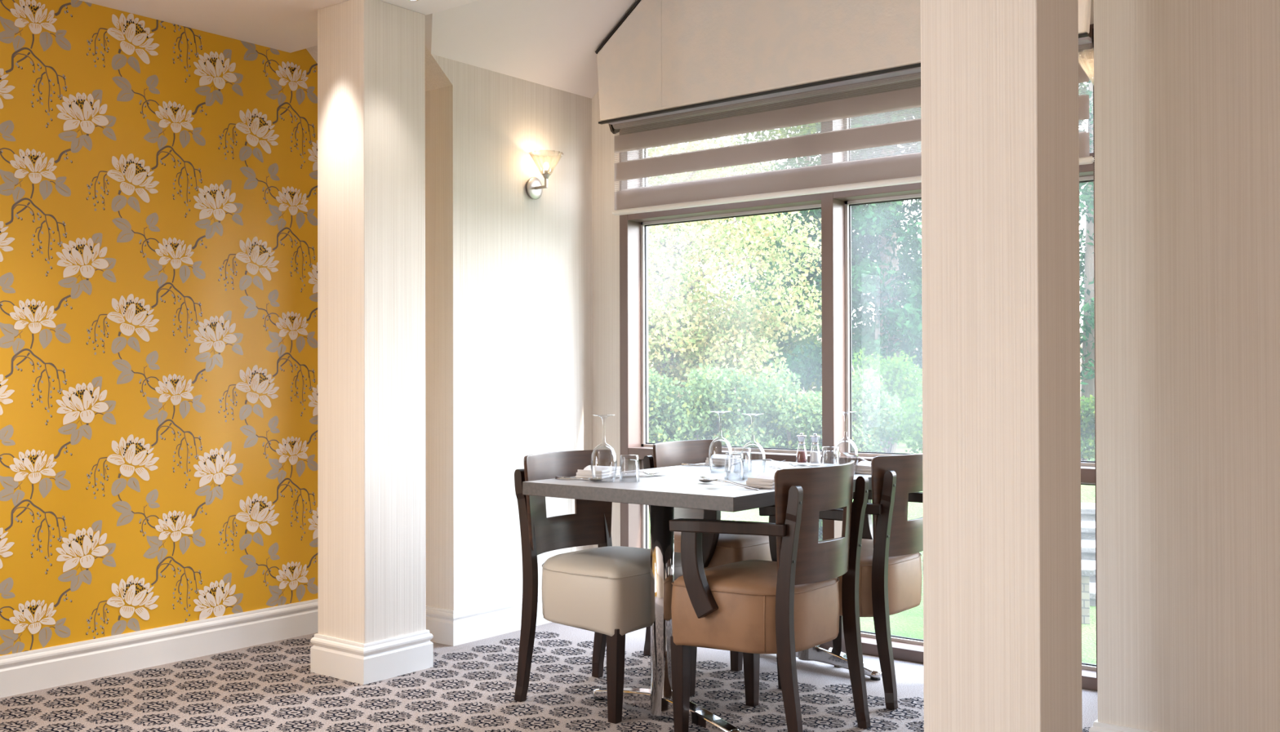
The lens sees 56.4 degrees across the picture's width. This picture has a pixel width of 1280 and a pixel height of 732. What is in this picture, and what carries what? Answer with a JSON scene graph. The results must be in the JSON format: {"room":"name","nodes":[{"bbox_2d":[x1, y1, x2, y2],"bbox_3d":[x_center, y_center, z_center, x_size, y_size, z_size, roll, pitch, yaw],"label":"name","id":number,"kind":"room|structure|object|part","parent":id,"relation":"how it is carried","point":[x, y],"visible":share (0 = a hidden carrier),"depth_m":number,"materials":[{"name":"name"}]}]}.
{"room":"restaurant dining room","nodes":[
{"label":"restaurant dining room","id":0,"kind":"room"},
{"bbox_2d":[0,0,318,656],"bbox_3d":[-3.308,-0.235,2.845,0.187,2.732,6.600,-1,-1,38],"label":"wall","id":1,"kind":"structure","parent":0,"point":[158,179],"depth_m":4.54,"materials":[{"name":"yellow paper"}]},
{"bbox_2d":[0,599,318,698],"bbox_3d":[-3.233,1.060,2.762,0.018,0.140,6.371,-1,-1,38],"label":"baseboard","id":2,"kind":"structure","parent":1,"relation":"attached to","point":[26,672],"depth_m":4.51,"materials":[{"name":"white wood"}]},
{"bbox_2d":[80,0,637,98],"bbox_3d":[-0.112,-1.841,0.892,7.650,1.104,7.650,-1,-1,38],"label":"ceiling","id":3,"kind":"structure","parent":0,"point":[552,43],"depth_m":4.85,"materials":[{"name":"white paint"}]},
{"bbox_2d":[595,0,1091,124],"bbox_3d":[0.664,-1.625,4.637,2.161,1.092,0.050,-1,-1,38],"label":"wall","id":4,"kind":"structure","parent":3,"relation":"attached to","point":[662,56],"depth_m":4.80,"materials":[{"name":"paint"}]},
{"bbox_3d":[0.664,-1.781,4.639,2.161,0.780,0.044,-1,-1,38],"label":"trim","id":5,"kind":"part","parent":4,"relation":"part of","materials":[{"name":"black"}]},
{"bbox_2d":[608,66,920,153],"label":"roller blind","id":6,"kind":"object","parent":4,"relation":"attached to","point":[908,98],"depth_m":4.83,"materials":[{"name":"grey fabric"}]},
{"bbox_3d":[0.688,-1.101,4.690,2.117,0.014,0.056,-1,-1,38],"label":"head rail","id":7,"kind":"part","parent":6,"relation":"part of","materials":[{"name":"grey"}]},
{"bbox_3d":[1.543,-0.852,4.052,0.005,0.448,0.006,-1,-1,38],"label":"bead chain","id":8,"kind":"part","parent":6,"relation":"part of","materials":[{"name":"white metal"}]},
{"bbox_2d":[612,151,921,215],"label":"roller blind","id":9,"kind":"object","parent":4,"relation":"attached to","point":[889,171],"depth_m":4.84,"materials":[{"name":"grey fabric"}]},
{"bbox_2d":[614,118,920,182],"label":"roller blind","id":10,"kind":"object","parent":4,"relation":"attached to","point":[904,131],"depth_m":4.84,"materials":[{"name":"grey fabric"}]},
{"bbox_2d":[317,0,426,644],"bbox_3d":[-1.006,-0.097,4.474,0.270,2.469,0.291,-1,-1,38],"label":"pillar","id":11,"kind":"structure","parent":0,"point":[371,53],"depth_m":4.37,"materials":[{"name":"beige paper"}]},
{"bbox_2d":[310,629,433,684],"bbox_3d":[-1.002,1.067,4.465,0.307,0.140,0.328,-1,-1,38],"label":"baseboard","id":12,"kind":"structure","parent":11,"relation":"attached to","point":[361,664],"depth_m":4.35,"materials":[{"name":"white wood"}]},
{"bbox_2d":[306,44,592,610],"bbox_3d":[-0.878,-0.356,5.420,0.840,3.000,1.390,-1,-1,38],"label":"wall","id":13,"kind":"structure","parent":0,"point":[508,290],"depth_m":5.08,"materials":[{"name":"white paint"}]},
{"bbox_2d":[426,591,551,646],"bbox_3d":[-0.633,1.071,5.165,1.214,0.140,0.551,0,0,-15],"label":"baseboard","id":14,"kind":"structure","parent":13,"relation":"attached to","point":[473,624],"depth_m":4.95,"materials":[{"name":"white wood"}]},
{"bbox_2d":[525,149,562,199],"bbox_3d":[-0.412,-0.833,5.211,0.158,0.197,0.151,-1,-1,38],"label":"wall light","id":15,"kind":"object","parent":13,"relation":"attached to","point":[534,187],"visible":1,"depth_m":5.22,"materials":[{"name":"silver metal"}]},
{"bbox_3d":[-0.467,-0.783,5.253,0.018,0.098,0.098,-1,-1,38],"label":"wall plate","id":16,"kind":"part","parent":15,"relation":"part of","materials":[{"name":"silver metal"}]},
{"bbox_3d":[-0.433,-0.799,5.227,0.072,0.042,0.012,-1,-1,38],"label":"arm","id":17,"kind":"part","parent":15,"relation":"part of","materials":[{"name":"silver metal"}]},
{"bbox_3d":[-0.410,-0.883,5.209,0.151,0.097,0.151,-1,-1,38],"label":"lamp shade","id":18,"kind":"part","parent":15,"relation":"part of","materials":[{"name":"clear glass"}]},
{"bbox_3d":[-0.410,-0.873,5.209,0.024,0.035,0.024,-1,-1,38],"label":"bulb","id":19,"kind":"part","parent":15,"relation":"part of","materials":[{"name":"white glass"}]},
{"bbox_2d":[0,622,1097,731],"bbox_3d":[-0.158,1.167,0.880,7.550,0.121,7.400,-1,-1,38],"label":"floor","id":20,"kind":"structure","parent":0,"point":[271,686],"depth_m":4.10,"materials":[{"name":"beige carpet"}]},
{"bbox_2d":[514,449,697,724],"bbox_3d":[-0.112,0.717,4.061,0.479,0.832,0.470,-1,-1,38],"label":"dining chair","id":21,"kind":"object","parent":20,"relation":"on","point":[604,590],"visible":0.8,"depth_m":3.99,"materials":[{"name":"beige"}]},
{"bbox_3d":[-0.384,0.741,4.021,0.083,0.785,0.032,-1,-1,38],"label":"leg","id":22,"kind":"part","parent":21,"relation":"part of","materials":[{"name":"brown wood"}]},
{"bbox_3d":[-0.267,0.473,4.184,0.087,0.341,0.469,-1,-1,38],"label":"backrest","id":23,"kind":"part","parent":21,"relation":"part of","materials":[{"name":"brown wood"}]},
{"bbox_3d":[-0.138,0.743,4.336,0.083,0.785,0.032,-1,-1,38],"label":"leg","id":24,"kind":"part","parent":21,"relation":"part of","materials":[{"name":"brown wood"}]},
{"bbox_3d":[-0.089,0.743,4.043,0.421,0.231,0.470,-1,-1,38],"label":"seat","id":25,"kind":"part","parent":21,"relation":"part of","materials":[{"name":"beige leather"}]},
{"bbox_3d":[-0.076,0.979,3.780,0.046,0.301,0.044,-1,-1,38],"label":"leg","id":26,"kind":"part","parent":21,"relation":"part of","materials":[{"name":"brown wood"}]},
{"bbox_3d":[0.168,0.981,4.092,0.046,0.301,0.044,-1,-1,38],"label":"leg","id":27,"kind":"part","parent":21,"relation":"part of","materials":[{"name":"brown wood"}]},
{"bbox_2d":[522,459,881,731],"bbox_3d":[0.340,0.755,4.154,0.827,0.752,1.292,-1,-1,38],"label":"dining table","id":28,"kind":"object","parent":20,"relation":"on","point":[680,486],"visible":0.65,"depth_m":3.78,"materials":[{"name":"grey wood"}]},
{"bbox_2d":[555,477,602,481],"bbox_3d":[-0.201,0.372,3.930,0.202,0.011,0.040,-1,-1,38],"label":"spoon","id":29,"kind":"object","parent":28,"relation":"on","point":[590,479],"visible":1,"depth_m":3.91,"materials":[{"name":"silver metal"}]},
{"bbox_2d":[555,476,607,481],"bbox_3d":[-0.192,0.375,3.960,0.223,0.006,0.020,-1,-1,38],"label":"knife","id":30,"kind":"object","parent":28,"relation":"on","point":[556,477],"visible":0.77,"depth_m":3.98,"materials":[{"name":"silver metal"}]},
{"bbox_2d":[574,465,622,479],"bbox_3d":[-0.141,0.361,4.091,0.096,0.036,0.212,0,0,18],"label":"napkin","id":31,"kind":"object","parent":28,"relation":"on","point":[598,472],"visible":0.86,"depth_m":4.02,"materials":[{"name":"white fabric"}]},
{"bbox_2d":[591,414,617,482],"bbox_3d":[-0.118,0.269,3.901,0.086,0.218,0.086,-1,-1,38],"label":"wine glass","id":32,"kind":"object","parent":28,"relation":"on","point":[593,415],"visible":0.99,"depth_m":3.89,"materials":[{"name":"clear glass"}]},
{"bbox_2d":[619,454,639,482],"bbox_3d":[-0.035,0.335,3.905,0.066,0.086,0.066,-1,-1,38],"label":"tumbler","id":33,"kind":"object","parent":28,"relation":"on","point":[620,481],"visible":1,"depth_m":3.90,"materials":[{"name":"clear glass"}]},
{"bbox_2d":[610,475,665,479],"bbox_3d":[-0.002,0.375,4.060,0.223,0.006,0.020,0,-1,-34],"label":"knife","id":34,"kind":"object","parent":28,"relation":"on","point":[622,477],"visible":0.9,"depth_m":4.03,"materials":[{"name":"silver metal"}]},
{"bbox_2d":[622,471,659,475],"bbox_3d":[-0.023,0.373,4.176,0.199,0.011,0.024,0,-1,29],"label":"fork","id":35,"kind":"object","parent":28,"relation":"on","point":[648,473],"visible":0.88,"depth_m":4.16,"materials":[{"name":"silver metal"}]},
{"bbox_2d":[680,464,725,467],"bbox_3d":[0.240,0.375,4.503,0.202,0.011,0.040,-1,-1,38],"label":"spoon","id":36,"kind":"object","parent":28,"relation":"on","point":[715,465],"visible":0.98,"depth_m":4.48,"materials":[{"name":"silver metal"}]},
{"bbox_2d":[681,463,730,467],"bbox_3d":[0.252,0.378,4.533,0.223,0.006,0.020,-1,-1,38],"label":"knife","id":37,"kind":"object","parent":28,"relation":"on","point":[682,464],"visible":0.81,"depth_m":4.56,"materials":[{"name":"silver metal"}]},
{"bbox_2d":[708,411,732,472],"bbox_3d":[0.287,0.271,4.257,0.086,0.218,0.086,-1,-1,38],"label":"wine glass","id":38,"kind":"object","parent":28,"relation":"on","point":[710,411],"visible":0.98,"depth_m":4.25,"materials":[{"name":"clear glass"}]},
{"bbox_2d":[697,479,745,484],"bbox_3d":[0.269,0.369,3.788,0.202,0.011,0.040,0,-1,35],"label":"spoon","id":39,"kind":"object","parent":28,"relation":"on","point":[702,480],"visible":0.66,"depth_m":3.81,"materials":[{"name":"silver metal"}]},
{"bbox_2d":[704,454,741,466],"bbox_3d":[0.325,0.364,4.654,0.096,0.036,0.212,0,0,18],"label":"napkin","id":40,"kind":"object","parent":28,"relation":"on","point":[720,460],"visible":0.86,"depth_m":4.57,"materials":[{"name":"white fabric"}]},
{"bbox_2d":[700,475,759,490],"bbox_3d":[0.274,0.358,3.644,0.197,0.034,0.024,0,-1,32],"label":"fork","id":41,"kind":"object","parent":28,"relation":"on","point":[702,477],"visible":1,"depth_m":3.64,"materials":[{"name":"silver metal"}]},
{"bbox_2d":[724,453,743,479],"bbox_3d":[0.314,0.334,3.972,0.066,0.086,0.066,-1,-1,38],"label":"tumbler","id":42,"kind":"object","parent":28,"relation":"on","point":[726,453],"visible":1,"depth_m":3.97,"materials":[{"name":"clear glass"}]},
{"bbox_2d":[706,479,762,488],"bbox_3d":[0.283,0.360,3.681,0.198,0.028,0.024,0,0,25],"label":"knife","id":43,"kind":"object","parent":28,"relation":"on","point":[722,479],"visible":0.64,"depth_m":3.66,"materials":[{"name":"silver metal"}]},
{"bbox_2d":[733,447,751,472],"bbox_3d":[0.368,0.337,4.282,0.066,0.086,0.066,-1,-1,38],"label":"tumbler","id":44,"kind":"object","parent":28,"relation":"on","point":[735,447],"visible":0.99,"depth_m":4.28,"materials":[{"name":"clear glass"}]},
{"bbox_2d":[739,413,765,479],"bbox_3d":[0.377,0.268,3.980,0.086,0.218,0.086,-1,-1,38],"label":"wine glass","id":45,"kind":"object","parent":28,"relation":"on","point":[742,414],"visible":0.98,"depth_m":3.97,"materials":[{"name":"clear glass"}]},
{"bbox_2d":[744,473,774,488],"bbox_3d":[0.418,0.357,3.742,0.096,0.036,0.212,0,-1,32],"label":"napkin","id":46,"kind":"object","parent":28,"relation":"on","point":[766,481],"visible":0.44,"depth_m":3.67,"materials":[{"name":"white fabric"}]},
{"bbox_2d":[741,459,784,462],"bbox_3d":[0.483,0.376,4.758,0.199,0.011,0.024,0,0,27],"label":"fork","id":47,"kind":"object","parent":28,"relation":"on","point":[757,460],"visible":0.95,"depth_m":4.75,"materials":[{"name":"silver metal"}]},
{"bbox_2d":[766,463,781,469],"bbox_3d":[0.480,0.350,3.891,0.024,0.052,0.193,0,-1,-32],"label":"fork","id":48,"kind":"object","parent":28,"relation":"on","point":[771,465],"visible":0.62,"depth_m":3.95,"materials":[{"name":"silver metal"}]},
{"bbox_2d":[788,463,811,467],"bbox_3d":[0.616,0.361,4.170,0.197,0.034,0.024,0,-1,29],"label":"spoon","id":49,"kind":"object","parent":28,"relation":"on","point":[792,464],"visible":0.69,"depth_m":4.20,"materials":[{"name":"silver metal"}]},
{"bbox_2d":[795,433,808,465],"bbox_3d":[0.623,0.320,4.591,0.047,0.124,0.047,-1,-1,38],"label":"pepper mill","id":50,"kind":"object","parent":28,"relation":"on","point":[802,456],"visible":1,"depth_m":4.58,"materials":[{"name":"clear glass"}]},
{"bbox_2d":[808,433,821,466],"bbox_3d":[0.669,0.319,4.555,0.047,0.124,0.047,-1,-1,38],"label":"salt mill","id":51,"kind":"object","parent":28,"relation":"on","point":[815,456],"visible":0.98,"depth_m":4.54,"materials":[{"name":"clear glass"}]},
{"bbox_2d":[821,446,839,466],"bbox_3d":[0.693,0.336,4.333,0.066,0.086,0.066,-1,-1,38],"label":"tumbler","id":52,"kind":"object","parent":28,"relation":"on","point":[837,446],"visible":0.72,"depth_m":4.33,"materials":[{"name":"clear glass"}]},
{"bbox_2d":[833,412,857,474],"bbox_3d":[0.721,0.269,4.178,0.086,0.218,0.086,-1,-1,38],"label":"wine glass","id":53,"kind":"object","parent":28,"relation":"on","point":[838,412],"visible":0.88,"depth_m":4.17,"materials":[{"name":"clear glass"}]},
{"bbox_2d":[843,452,866,461],"bbox_3d":[0.836,0.353,4.450,0.024,0.052,0.193,0,-1,-38],"label":"spoon","id":54,"kind":"object","parent":28,"relation":"on","point":[845,453],"visible":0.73,"depth_m":4.50,"materials":[{"name":"silver metal"}]},
{"bbox_2d":[853,461,871,474],"bbox_3d":[0.826,0.360,4.255,0.096,0.036,0.212,0,-1,32],"label":"napkin","id":55,"kind":"object","parent":28,"relation":"on","point":[864,467],"visible":0.32,"depth_m":4.17,"materials":[{"name":"white fabric"}]},
{"bbox_2d":[643,439,772,671],"bbox_3d":[0.328,0.721,4.720,0.485,0.832,0.564,-1,-1,38],"label":"armchair","id":56,"kind":"object","parent":20,"relation":"on","point":[717,549],"visible":0.35,"depth_m":4.55,"materials":[{"name":"brown wood"}]},
{"bbox_3d":[0.054,0.745,4.678,0.083,0.785,0.032,-1,-1,38],"label":"leg","id":57,"kind":"part","parent":56,"relation":"part of","materials":[{"name":"brown wood"}]},
{"bbox_3d":[0.172,0.477,4.841,0.087,0.341,0.469,-1,-1,38],"label":"backrest","id":58,"kind":"part","parent":56,"relation":"part of","materials":[{"name":"brown wood"}]},
{"bbox_3d":[0.177,0.610,4.530,0.378,0.296,0.062,-1,-1,42],"label":"armrest","id":59,"kind":"part","parent":56,"relation":"part of","materials":[{"name":"brown wood"}]},
{"bbox_3d":[0.350,0.747,4.701,0.421,0.231,0.470,-1,-1,38],"label":"seat","id":60,"kind":"part","parent":56,"relation":"part of","materials":[{"name":"brown leather"}]},
{"bbox_3d":[0.363,0.983,4.438,0.046,0.301,0.044,-1,-1,38],"label":"leg","id":61,"kind":"part","parent":56,"relation":"part of","materials":[{"name":"brown wood"}]},
{"bbox_2d":[669,460,871,731],"bbox_3d":[0.404,0.713,3.693,0.485,0.832,0.564,-1,-1,38],"label":"armchair","id":62,"kind":"object","parent":20,"relation":"on","point":[785,606],"visible":0.98,"depth_m":3.54,"materials":[{"name":"brown wood"}]},
{"bbox_3d":[0.124,0.978,3.657,0.046,0.301,0.044,-1,-1,38],"label":"leg","id":63,"kind":"part","parent":62,"relation":"part of","materials":[{"name":"brown wood"}]},
{"bbox_3d":[0.255,0.602,3.502,0.378,0.296,0.062,0,-1,35],"label":"armrest","id":64,"kind":"part","parent":62,"relation":"part of","materials":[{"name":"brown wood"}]},
{"bbox_3d":[0.369,0.980,3.968,0.046,0.301,0.044,-1,-1,38],"label":"leg","id":65,"kind":"part","parent":62,"relation":"part of","materials":[{"name":"brown wood"}]},
{"bbox_3d":[0.380,0.739,3.709,0.421,0.231,0.470,-1,-1,38],"label":"seat","id":66,"kind":"part","parent":62,"relation":"part of","materials":[{"name":"brown leather"}]},
{"bbox_3d":[0.429,0.734,3.417,0.083,0.785,0.032,-1,-1,38],"label":"leg","id":67,"kind":"part","parent":62,"relation":"part of","materials":[{"name":"brown wood"}]},
{"bbox_3d":[0.552,0.604,3.881,0.378,0.296,0.062,-1,-1,42],"label":"armrest","id":68,"kind":"part","parent":62,"relation":"part of","materials":[{"name":"brown wood"}]},
{"bbox_3d":[0.556,0.466,3.573,0.087,0.341,0.469,-1,-1,38],"label":"backrest","id":69,"kind":"part","parent":62,"relation":"part of","materials":[{"name":"brown wood"}]},
{"bbox_3d":[0.676,0.736,3.732,0.083,0.785,0.032,-1,-1,38],"label":"leg","id":70,"kind":"part","parent":62,"relation":"part of","materials":[{"name":"brown wood"}]},
{"bbox_2d":[776,453,923,710],"bbox_3d":[0.783,0.716,4.218,0.485,0.832,0.564,-1,-1,38],"label":"armchair","id":71,"kind":"object","parent":20,"relation":"on","point":[890,580],"visible":0.44,"depth_m":3.99,"materials":[{"name":"brown wood"}]},
{"bbox_3d":[0.504,0.981,4.181,0.046,0.301,0.044,-1,-1,38],"label":"leg","id":72,"kind":"part","parent":71,"relation":"part of","materials":[{"name":"brown wood"}]},
{"bbox_3d":[0.748,0.983,4.493,0.046,0.301,0.044,-1,-1,38],"label":"leg","id":73,"kind":"part","parent":71,"relation":"part of","materials":[{"name":"brown wood"}]},
{"bbox_3d":[0.634,0.605,4.026,0.378,0.296,0.062,0,-1,35],"label":"armrest","id":74,"kind":"part","parent":71,"relation":"part of","materials":[{"name":"brown wood"}]},
{"bbox_3d":[0.759,0.742,4.234,0.421,0.231,0.470,-1,-1,38],"label":"seat","id":75,"kind":"part","parent":71,"relation":"part of","materials":[{"name":"brown leather"}]},
{"bbox_3d":[0.808,0.737,3.942,0.083,0.785,0.032,-1,-1,38],"label":"leg","id":76,"kind":"part","parent":71,"relation":"part of","materials":[{"name":"brown wood"}]},
{"bbox_3d":[0.932,0.607,4.406,0.378,0.296,0.062,-1,-1,42],"label":"armrest","id":77,"kind":"part","parent":71,"relation":"part of","materials":[{"name":"brown wood"}]},
{"bbox_3d":[0.936,0.469,4.098,0.087,0.341,0.469,-1,-1,38],"label":"backrest","id":78,"kind":"part","parent":71,"relation":"part of","materials":[{"name":"brown wood"}]},
{"bbox_2d":[591,0,1093,548],"bbox_3d":[0.840,-0.575,4.851,2.570,3.420,0.170,-1,-1,38],"label":"wall","id":79,"kind":"structure","parent":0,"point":[605,225],"depth_m":5.52,"materials":[{"name":"beige paint"}]},
{"bbox_2d":[619,23,1097,691],"bbox_3d":[0.809,-0.025,4.844,2.171,2.320,0.155,-1,-1,38],"label":"window","id":80,"kind":"structure","parent":79,"relation":"attached to","point":[835,206],"depth_m":4.85,"materials":[{"name":"brown metal"}]},
{"bbox_2d":[920,0,1082,731],"bbox_3d":[0.903,-0.114,2.979,0.292,2.469,0.297,-1,-1,38],"label":"pillar","id":81,"kind":"structure","parent":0,"point":[1000,123],"depth_m":2.86,"materials":[{"name":"beige paper"}]},
{"bbox_2d":[1093,0,1279,731],"bbox_3d":[3.106,-0.391,2.301,4.140,3.000,1.390,-1,-1,38],"label":"wall","id":82,"kind":"structure","parent":0,"point":[1187,92],"depth_m":3.15,"materials":[{"name":"beige paint"}]},
{"bbox_2d":[1078,47,1093,84],"bbox_3d":[1.398,-0.851,3.610,0.158,0.197,0.151,-1,-1,38],"label":"wall light","id":83,"kind":"object","parent":82,"relation":"attached to","point":[1080,57],"visible":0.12,"depth_m":3.63,"materials":[{"name":"beige glass"}]},
{"bbox_2d":[1088,719,1154,731],"bbox_3d":[3.111,1.040,2.386,4.059,0.140,0.898,-1,-1,38],"label":"baseboard","id":84,"kind":"structure","parent":82,"relation":"attached to","point":[1097,726],"depth_m":3.26,"materials":[{"name":"white wood"}]},
{"label":"outside","id":85,"kind":"structure","parent":0,"visible":0},
{"bbox_2d":[648,414,1096,664],"bbox_3d":[9.347,0.871,18.091,39.600,1.284,31.180,-1,-1,38],"label":"lawn","id":86,"kind":"structure","parent":85,"point":[908,623],"depth_m":5.93,"materials":[{"name":"green plant"}]},
{"bbox_2d":[720,515,738,520],"bbox_3d":[0.411,1.039,6.691,0.388,0.443,0.518,0,0,-25],"label":"shrub","id":87,"kind":"object","parent":86,"relation":"on","point":[722,517],"visible":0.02,"depth_m":6.59,"materials":[{"name":"green plant"}]},
{"bbox_2d":[648,134,822,436],"bbox_3d":[0.204,-0.948,11.305,3.034,3.577,2.906,0,-1,-30],"label":"deciduous tree","id":88,"kind":"object","parent":86,"relation":"on","point":[673,351],"visible":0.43,"depth_m":10.79,"materials":[{"name":"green plant"}]},
{"bbox_2d":[648,122,865,399],"bbox_3d":[1.716,-1.366,16.712,3.323,4.255,4.108,0,-1,32],"label":"deciduous tree","id":89,"kind":"object","parent":86,"relation":"on","point":[788,347],"visible":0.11,"depth_m":15.52,"materials":[{"name":"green plant"}]},
{"bbox_2d":[648,360,906,453],"bbox_3d":[0.699,0.427,8.900,2.556,0.932,0.958,0,0,5],"label":"hedge","id":90,"kind":"object","parent":86,"relation":"on","point":[691,417],"visible":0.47,"depth_m":8.70,"materials":[{"name":"green plant"}]},
{"bbox_2d":[719,122,874,393],"bbox_3d":[3.180,-2.506,23.420,3.820,6.356,4.102,-1,-1,38],"label":"conifer tree","id":91,"kind":"object","parent":86,"relation":"on","point":[812,160],"visible":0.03,"depth_m":23.18,"materials":[{"name":"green plant"}]},
{"bbox_2d":[817,519,822,541],"bbox_3d":[1.062,0.982,6.814,0.508,0.469,0.502,-1,-1,38],"label":"shrub","id":92,"kind":"object","parent":86,"relation":"on","point":[820,521],"visible":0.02,"depth_m":6.75,"materials":[{"name":"green plant"}]},
{"bbox_2d":[745,106,922,431],"bbox_3d":[2.697,-1.936,13.228,3.041,5.471,3.430,0,-1,-38],"label":"conifer tree","id":93,"kind":"object","parent":86,"relation":"on","point":[879,227],"visible":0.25,"depth_m":12.77,"materials":[{"name":"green plant"}]},
{"bbox_2d":[650,332,1082,402],"bbox_3d":[3.693,0.238,19.270,9.148,1.600,0.140,0,0,11],"label":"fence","id":94,"kind":"object","parent":86,"relation":"on","point":[1081,345],"visible":0.02,"depth_m":18.71,"materials":[{"name":"brown"}]},
{"bbox_2d":[821,347,922,453],"bbox_3d":[2.042,0.346,9.993,1.037,1.026,1.092,0,-1,35],"label":"shrub","id":95,"kind":"object","parent":86,"relation":"on","point":[895,367],"visible":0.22,"depth_m":9.67,"materials":[{"name":"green plant"}]},
{"bbox_2d":[893,391,922,446],"bbox_3d":[2.340,0.501,8.570,0.827,0.755,0.831,-1,-1,38],"label":"shrub","id":96,"kind":"object","parent":86,"relation":"on","point":[908,416],"visible":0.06,"depth_m":8.50,"materials":[{"name":"green plant"}]},
{"bbox_2d":[1078,75,1094,403],"bbox_3d":[5.532,-2.165,14.583,3.510,5.846,3.727,0,0,24],"label":"conifer tree","id":97,"kind":"object","parent":86,"relation":"on","point":[1086,268],"visible":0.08,"depth_m":14.50,"materials":[{"name":"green plant"}]},
{"bbox_2d":[1080,395,1094,461],"bbox_3d":[3.762,0.528,10.145,0.963,0.639,0.903,0,-1,33],"label":"shrub","id":98,"kind":"object","parent":86,"relation":"on","point":[1086,409],"visible":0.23,"depth_m":9.85,"materials":[{"name":"green plant"}]},
{"bbox_2d":[1081,560,1093,624],"bbox_3d":[2.089,1.114,5.852,0.256,0.350,0.260,0,0,21],"label":"brick pier","id":99,"kind":"structure","parent":86,"relation":"on","point":[1086,566],"depth_m":5.72,"materials":[{"name":"brick"}]},
{"bbox_2d":[1080,502,1096,606],"bbox_3d":[2.583,1.079,6.829,1.520,0.433,1.565,0,0,21],"label":"steps","id":100,"kind":"structure","parent":86,"relation":"on","point":[1087,509],"depth_m":6.94,"materials":[{"name":"stone"}]}
]}

